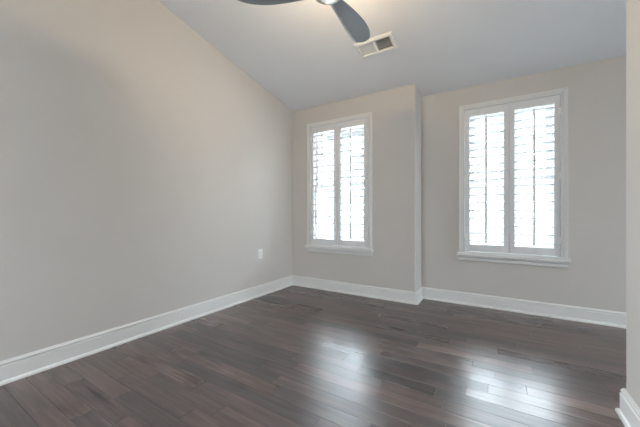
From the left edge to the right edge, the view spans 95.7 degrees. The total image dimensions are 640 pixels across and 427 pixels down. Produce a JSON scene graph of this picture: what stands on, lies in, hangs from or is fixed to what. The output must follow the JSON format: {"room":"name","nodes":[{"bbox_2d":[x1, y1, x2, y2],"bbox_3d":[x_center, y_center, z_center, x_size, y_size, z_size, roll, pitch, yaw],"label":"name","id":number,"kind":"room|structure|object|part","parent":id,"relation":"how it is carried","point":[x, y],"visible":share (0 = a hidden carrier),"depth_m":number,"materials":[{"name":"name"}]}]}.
{"room":"empty bedroom","nodes":[
{"label":"empty bedroom","id":0,"kind":"room"},
{"bbox_2d":[0,0,292,360],"bbox_3d":[-1.622,-0.717,2.086,0.150,3.415,5.350,0,0,32],"label":"wall","id":1,"kind":"structure","parent":0,"point":[144,173],"depth_m":2.19,"materials":[{"name":"beige paint"}]},
{"bbox_2d":[0,275,292,385],"bbox_3d":[-1.617,0.896,1.924,0.029,0.128,4.780,0,0,32],"label":"baseboard","id":2,"kind":"structure","parent":1,"relation":"attached to","point":[22,366],"depth_m":2.12,"materials":[{"name":"white paint"}]},
{"bbox_2d":[258,249,262,258],"bbox_3d":[-0.704,0.467,3.425,0.008,0.118,0.073,0,0,32],"label":"wall outlet","id":3,"kind":"object","parent":1,"relation":"attached to","point":[260,251],"visible":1,"depth_m":3.42,"materials":[{"name":"white plastic"}]},
{"bbox_2d":[0,285,625,426],"bbox_3d":[1.252,0.975,0.315,6.640,0.030,5.090,0,0,32],"label":"floor","id":4,"kind":"structure","parent":0,"point":[291,356],"depth_m":1.73,"materials":[{"name":"brown wood"}]},
{"bbox_2d":[293,84,420,291],"bbox_3d":[0.430,-0.227,3.717,1.653,2.434,0.420,0,0,32],"label":"wall","id":5,"kind":"structure","parent":0,"point":[395,262],"depth_m":3.30,"materials":[{"name":"beige paint"}]},
{"bbox_2d":[305,112,373,256],"bbox_3d":[0.250,-0.348,3.640,0.934,1.673,0.200,0,0,32],"label":"window","id":6,"kind":"structure","parent":5,"relation":"in","point":[348,250],"depth_m":3.58,"materials":[{"name":"white paint"}]},
{"bbox_2d":[310,123,337,244],"bbox_3d":[0.052,-0.372,3.689,0.409,1.514,0.095,0,0,32],"label":"plantation shutter","id":7,"kind":"object","parent":6,"relation":"attached to","point":[332,127],"visible":1,"depth_m":3.65,"materials":[{"name":"white paint"}]},
{"bbox_3d":[0.027,-0.369,3.656,0.016,1.320,0.012,0,0,32],"label":"tilt rod","id":8,"kind":"part","parent":7,"relation":"part of","materials":[{"name":"white paint"}]},
{"bbox_3d":[0.053,-1.091,3.698,0.304,0.076,0.028,0,0,32],"label":"rail","id":9,"kind":"part","parent":7,"relation":"part of","materials":[{"name":"white paint"}]},
{"bbox_3d":[0.053,0.348,3.698,0.304,0.074,0.028,0,0,32],"label":"rail","id":10,"kind":"part","parent":7,"relation":"part of","materials":[{"name":"white paint"}]},
{"bbox_3d":[0.292,-0.738,3.709,0.790,0.784,0.026,0,0,32],"label":"sash","id":11,"kind":"part","parent":6,"relation":"part of","materials":[{"name":"white plastic"}]},
{"bbox_3d":[0.218,0.417,3.589,0.934,0.035,0.080,0,0,32],"label":"sill","id":12,"kind":"part","parent":6,"relation":"part of","materials":[{"name":"white paint"}]},
{"bbox_3d":[0.276,0.009,3.683,0.790,0.784,0.026,0,0,32],"label":"sash","id":13,"kind":"part","parent":6,"relation":"part of","materials":[{"name":"white plastic"}]},
{"bbox_2d":[338,118,366,246],"bbox_3d":[0.388,-0.372,3.483,0.397,1.514,0.095,0,0,32],"label":"plantation shutter","id":14,"kind":"object","parent":6,"relation":"attached to","point":[359,122],"visible":1,"depth_m":3.47,"materials":[{"name":"white paint"}]},
{"bbox_3d":[0.364,-0.369,3.449,0.016,1.320,0.012,0,0,32],"label":"tilt rod","id":15,"kind":"part","parent":14,"relation":"part of","materials":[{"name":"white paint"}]},
{"bbox_3d":[0.390,-1.091,3.490,0.304,0.076,0.028,0,0,32],"label":"rail","id":16,"kind":"part","parent":14,"relation":"part of","materials":[{"name":"white paint"}]},
{"bbox_3d":[0.390,0.348,3.490,0.304,0.074,0.028,0,0,32],"label":"rail","id":17,"kind":"part","parent":14,"relation":"part of","materials":[{"name":"white paint"}]},
{"bbox_2d":[293,275,417,304],"bbox_3d":[0.329,0.896,3.515,1.672,0.128,0.029,0,0,32],"label":"baseboard","id":18,"kind":"structure","parent":5,"relation":"attached to","point":[409,297],"depth_m":3.44,"materials":[{"name":"white paint"}]},
{"bbox_2d":[416,287,422,303],"bbox_3d":[1.099,0.896,3.199,0.029,0.128,0.299,0,0,32],"label":"baseboard","id":19,"kind":"structure","parent":5,"relation":"attached to","point":[419,291],"depth_m":3.19,"materials":[{"name":"white paint"}]},
{"bbox_2d":[158,0,625,111],"bbox_3d":[1.252,-1.933,0.315,6.900,1.224,5.350,0,0,32],"label":"ceiling","id":20,"kind":"structure","parent":0,"point":[301,53],"depth_m":2.54,"materials":[{"name":"white paint"}]},
{"bbox_2d":[238,0,369,42],"bbox_3d":[0.118,-1.532,1.829,1.038,0.474,0.918,0,0,32],"label":"ceiling fan","id":21,"kind":"object","parent":20,"relation":"hanging from","point":[352,22],"visible":1,"depth_m":1.93,"materials":[{"name":"silver metal"}]},
{"bbox_3d":[-0.282,-1.331,1.744,0.511,0.021,0.166,0,0,4],"label":"blade","id":22,"kind":"part","parent":21,"relation":"part of","materials":[{"name":"grey wood"}]},
{"bbox_3d":[0.219,-1.331,2.006,0.166,0.021,0.511,0,0,33],"label":"blade","id":23,"kind":"part","parent":21,"relation":"part of","materials":[{"name":"grey wood"}]},
{"bbox_2d":[353,31,398,58],"bbox_3d":[0.509,-1.601,2.640,0.356,0.191,0.203,0,0,32],"label":"ceiling vent","id":24,"kind":"object","parent":20,"relation":"in","point":[368,48],"visible":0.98,"depth_m":2.64,"materials":[{"name":"white metal"}]},
{"bbox_2d":[421,55,625,312],"bbox_3d":[3.370,-0.200,2.064,5.127,2.380,0.150,0,0,32],"label":"wall","id":25,"kind":"structure","parent":0,"point":[595,277],"depth_m":2.64,"materials":[{"name":"beige paint"}]},
{"bbox_2d":[457,87,570,267],"bbox_3d":[1.913,-0.334,2.933,0.934,1.652,0.200,0,0,32],"label":"window","id":26,"kind":"structure","parent":25,"relation":"in","point":[562,261],"depth_m":2.81,"materials":[{"name":"white paint"}]},
{"bbox_2d":[464,103,508,253],"bbox_3d":[1.715,-0.357,2.982,0.409,1.493,0.095,0,0,32],"label":"plantation shutter","id":27,"kind":"object","parent":26,"relation":"attached to","point":[501,108],"visible":1,"depth_m":2.95,"materials":[{"name":"white paint"}]},
{"bbox_3d":[1.690,-0.354,2.949,0.016,1.300,0.012,0,0,32],"label":"tilt rod","id":28,"kind":"part","parent":27,"relation":"part of","materials":[{"name":"white paint"}]},
{"bbox_3d":[1.716,-1.066,2.990,0.304,0.076,0.028,0,0,32],"label":"rail","id":29,"kind":"part","parent":27,"relation":"part of","materials":[{"name":"white paint"}]},
{"bbox_3d":[1.716,0.352,2.990,0.304,0.074,0.028,0,0,32],"label":"rail","id":30,"kind":"part","parent":27,"relation":"part of","materials":[{"name":"white paint"}]},
{"bbox_3d":[1.939,0.018,2.976,0.790,0.773,0.026,0,0,32],"label":"sash","id":31,"kind":"part","parent":26,"relation":"part of","materials":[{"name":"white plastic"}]},
{"bbox_3d":[1.955,-0.719,3.002,0.790,0.773,0.026,0,0,32],"label":"sash","id":32,"kind":"part","parent":26,"relation":"part of","materials":[{"name":"white plastic"}]},
{"bbox_3d":[1.881,0.421,2.881,0.934,0.035,0.080,0,0,32],"label":"sill","id":33,"kind":"part","parent":26,"relation":"part of","materials":[{"name":"white paint"}]},
{"bbox_2d":[509,95,560,256],"bbox_3d":[2.051,-0.357,2.775,0.397,1.493,0.095,0,0,32],"label":"plantation shutter","id":34,"kind":"object","parent":26,"relation":"attached to","point":[551,100],"visible":1,"depth_m":2.74,"materials":[{"name":"white paint"}]},
{"bbox_3d":[2.027,-0.354,2.741,0.016,1.300,0.012,0,0,32],"label":"tilt rod","id":35,"kind":"part","parent":34,"relation":"part of","materials":[{"name":"white paint"}]},
{"bbox_3d":[2.053,-1.066,2.783,0.304,0.076,0.028,0,0,32],"label":"rail","id":36,"kind":"part","parent":34,"relation":"part of","materials":[{"name":"white paint"}]},
{"bbox_3d":[2.053,0.352,2.783,0.304,0.074,0.028,0,0,32],"label":"rail","id":37,"kind":"part","parent":34,"relation":"part of","materials":[{"name":"white paint"}]},
{"bbox_2d":[422,287,625,328],"bbox_3d":[3.268,0.896,2.022,4.957,0.128,0.029,0,0,32],"label":"baseboard","id":38,"kind":"structure","parent":25,"relation":"attached to","point":[559,311],"depth_m":2.78,"materials":[{"name":"white paint"}]},
{"bbox_2d":[626,0,639,407],"bbox_3d":[2.120,-0.717,-1.196,3.835,3.415,3.688,0,0,32],"label":"wall","id":39,"kind":"structure","parent":0,"point":[632,6],"depth_m":1.31,"materials":[{"name":"beige paint"}]},
{"bbox_2d":[615,388,639,426],"bbox_3d":[0.522,0.896,-0.106,0.029,0.128,3.567,0,0,32],"label":"baseboard","id":40,"kind":"structure","parent":39,"relation":"attached to","point":[628,413],"depth_m":1.31,"materials":[{"name":"white paint"}]},
{"label":"outside","id":41,"kind":"structure","parent":0,"visible":0},
{"bbox_3d":[7.869,6.560,12.770,160.000,0.200,150.000,0,0,32],"label":"ground","id":42,"kind":"structure","parent":41,"visible":0},
{"bbox_2d":[326,105,553,247],"bbox_3d":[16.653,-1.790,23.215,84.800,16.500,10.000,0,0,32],"label":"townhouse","id":43,"kind":"structure","parent":42,"relation":"on","point":[544,172],"depth_m":20.52,"materials":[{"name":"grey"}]},
{"bbox_3d":[0.665,-6.015,27.767,1.080,1.590,0.020,0,0,32],"label":"pane","id":44,"kind":"part","parent":43,"relation":"part of","materials":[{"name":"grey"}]},
{"bbox_3d":[0.665,-3.215,27.767,1.080,1.590,0.020,0,0,32],"label":"pane","id":45,"kind":"part","parent":43,"relation":"part of","materials":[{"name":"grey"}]},
{"bbox_3d":[0.665,-0.015,27.767,1.080,1.590,0.020,0,0,32],"label":"pane","id":46,"kind":"part","parent":43,"relation":"part of","materials":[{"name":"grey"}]},
{"bbox_3d":[2.368,-6.015,26.718,1.080,1.590,0.020,0,0,32],"label":"pane","id":47,"kind":"part","parent":43,"relation":"part of","materials":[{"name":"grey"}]},
{"bbox_3d":[2.368,-3.215,26.718,1.080,1.590,0.020,0,0,32],"label":"pane","id":48,"kind":"part","parent":43,"relation":"part of","materials":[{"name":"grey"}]},
{"bbox_3d":[2.368,-0.015,26.718,1.080,1.590,0.020,0,0,32],"label":"pane","id":49,"kind":"part","parent":43,"relation":"part of","materials":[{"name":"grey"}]},
{"bbox_3d":[4.071,-6.015,25.669,1.080,1.590,0.020,0,0,32],"label":"pane","id":50,"kind":"part","parent":43,"relation":"part of","materials":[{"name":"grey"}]},
{"bbox_3d":[4.071,-3.215,25.669,1.080,1.590,0.020,0,0,32],"label":"pane","id":51,"kind":"part","parent":43,"relation":"part of","materials":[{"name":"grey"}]},
{"bbox_3d":[4.071,-0.015,25.669,1.080,1.590,0.020,0,0,32],"label":"pane","id":52,"kind":"part","parent":43,"relation":"part of","materials":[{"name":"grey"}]},
{"bbox_3d":[10.881,-6.015,21.473,1.080,1.590,0.020,0,0,32],"label":"pane","id":53,"kind":"part","parent":43,"relation":"part of","materials":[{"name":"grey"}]},
{"bbox_3d":[10.881,-3.215,21.473,1.080,1.590,0.020,0,0,32],"label":"pane","id":54,"kind":"part","parent":43,"relation":"part of","materials":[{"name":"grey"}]},
{"bbox_3d":[10.881,-0.015,21.473,1.080,1.590,0.020,0,0,32],"label":"pane","id":55,"kind":"part","parent":43,"relation":"part of","materials":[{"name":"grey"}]},
{"bbox_3d":[12.584,-6.015,20.423,1.080,1.590,0.020,0,0,32],"label":"pane","id":56,"kind":"part","parent":43,"relation":"part of","materials":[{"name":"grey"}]},
{"bbox_3d":[12.584,-3.215,20.423,1.080,1.590,0.020,0,0,32],"label":"pane","id":57,"kind":"part","parent":43,"relation":"part of","materials":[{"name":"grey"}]},
{"bbox_3d":[12.584,-0.015,20.423,1.080,1.590,0.020,0,0,32],"label":"pane","id":58,"kind":"part","parent":43,"relation":"part of","materials":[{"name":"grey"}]},
{"bbox_3d":[14.287,-6.015,19.374,1.080,1.590,0.020,0,0,32],"label":"pane","id":59,"kind":"part","parent":43,"relation":"part of","materials":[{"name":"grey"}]},
{"bbox_3d":[14.287,-3.215,19.374,1.080,1.590,0.020,0,0,32],"label":"pane","id":60,"kind":"part","parent":43,"relation":"part of","materials":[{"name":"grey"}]},
{"bbox_3d":[14.287,-0.015,19.374,1.080,1.590,0.020,0,0,32],"label":"pane","id":61,"kind":"part","parent":43,"relation":"part of","materials":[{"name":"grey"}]}
]}

